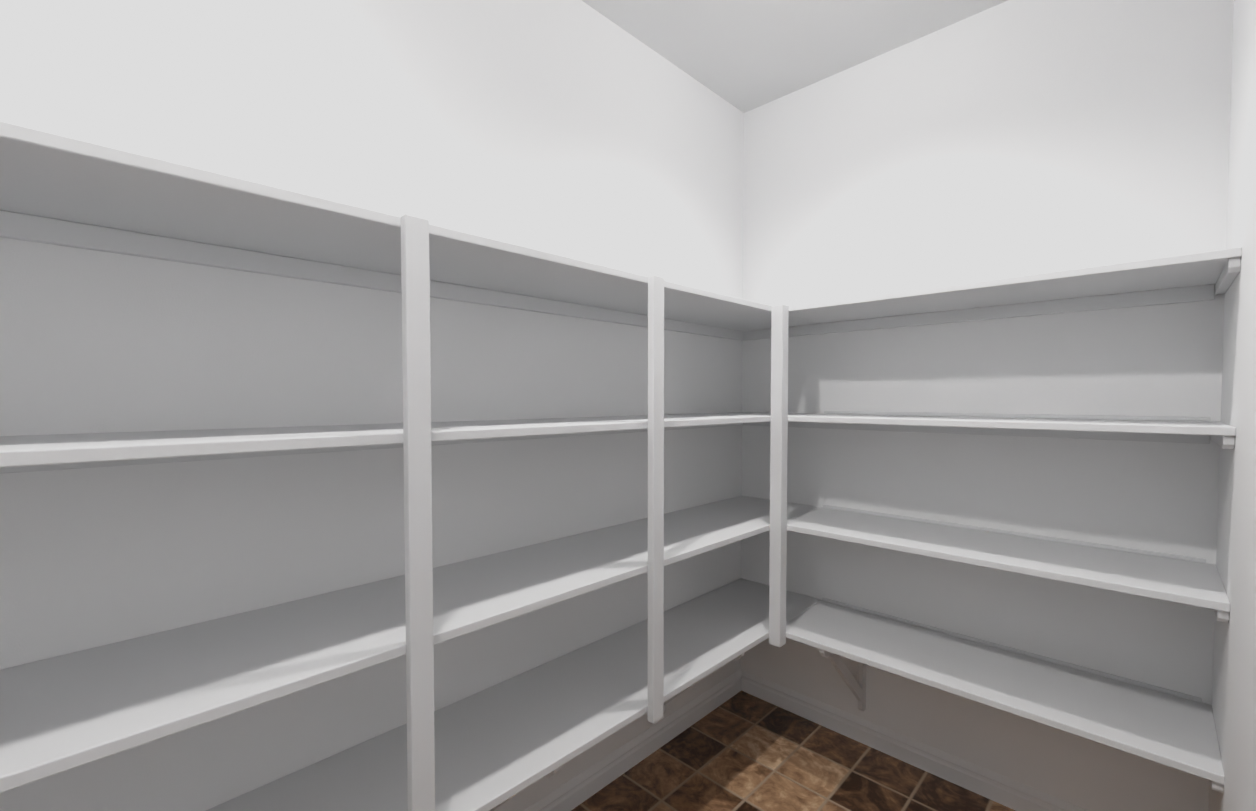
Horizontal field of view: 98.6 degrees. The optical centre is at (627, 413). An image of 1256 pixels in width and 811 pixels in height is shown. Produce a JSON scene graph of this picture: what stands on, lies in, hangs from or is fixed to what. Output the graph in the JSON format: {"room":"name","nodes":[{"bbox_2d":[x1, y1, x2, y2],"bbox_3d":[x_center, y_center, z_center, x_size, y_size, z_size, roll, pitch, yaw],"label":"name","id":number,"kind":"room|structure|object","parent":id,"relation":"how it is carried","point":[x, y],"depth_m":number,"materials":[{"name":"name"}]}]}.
{"room":"walk-in pantry","nodes":[
{"label":"walk-in pantry","id":0,"kind":"room"},
{"bbox_2d":[0,0,743,810],"bbox_3d":[-0.578,-0.012,1.470,0.100,2.705,3.290,2,2,44],"label":"wall","id":1,"kind":"structure","parent":0,"point":[576,130],"depth_m":1.28,"materials":[{"name":"white paint"}]},
{"bbox_2d":[0,120,779,810],"bbox_3d":[-0.391,0.421,1.300,0.420,1.578,3.088,2,2,44],"label":"pantry shelving","id":2,"kind":"object","parent":1,"relation":"attached to","point":[496,746],"depth_m":1.12,"materials":[{"name":"white wood"}]},
{"bbox_2d":[524,669,741,810],"bbox_3d":[-0.537,1.296,1.468,0.015,0.092,3.090,2,2,44],"label":"baseboard","id":3,"kind":"structure","parent":1,"relation":"attached to","point":[576,791],"depth_m":2.04,"materials":[{"name":"white wood"}]},
{"bbox_2d":[571,690,1014,810],"bbox_3d":[0.002,1.387,0.945,1.720,0.060,3.290,2,2,44],"label":"floor","id":4,"kind":"structure","parent":0,"point":[741,750],"depth_m":1.98,"materials":[{"name":"tile"}]},
{"bbox_2d":[582,0,1007,112],"bbox_3d":[0.002,-1.387,0.864,1.720,0.080,3.290,2,2,44],"label":"ceiling","id":5,"kind":"structure","parent":0,"point":[743,56],"depth_m":1.96,"materials":[{"name":"white paint"}]},
{"bbox_2d":[741,0,1233,810],"bbox_3d":[1.116,-0.028,2.045,1.520,2.705,0.100,2,2,44],"label":"wall","id":6,"kind":"structure","parent":0,"point":[1011,138],"depth_m":1.81,"materials":[{"name":"white paint"}]},
{"bbox_2d":[741,670,1087,810],"bbox_3d":[1.076,1.279,2.042,1.490,0.092,0.015,2,2,44],"label":"baseboard","id":7,"kind":"structure","parent":6,"relation":"attached to","point":[1000,789],"depth_m":2.04,"materials":[{"name":"white wood"}]},
{"bbox_2d":[776,247,1241,792],"bbox_3d":[1.076,0.409,1.716,1.099,1.578,0.443,2,2,44],"label":"pantry shelving","id":8,"kind":"object","parent":6,"relation":"attached to","point":[1174,729],"depth_m":1.63,"materials":[{"name":"white wood"}]},
{"bbox_2d":[1208,0,1255,810],"bbox_3d":[0.581,0.021,0.339,0.100,2.705,3.290,2,2,44],"label":"wall","id":9,"kind":"structure","parent":0,"point":[1234,685],"depth_m":1.15,"materials":[{"name":"white paint"}]}
]}

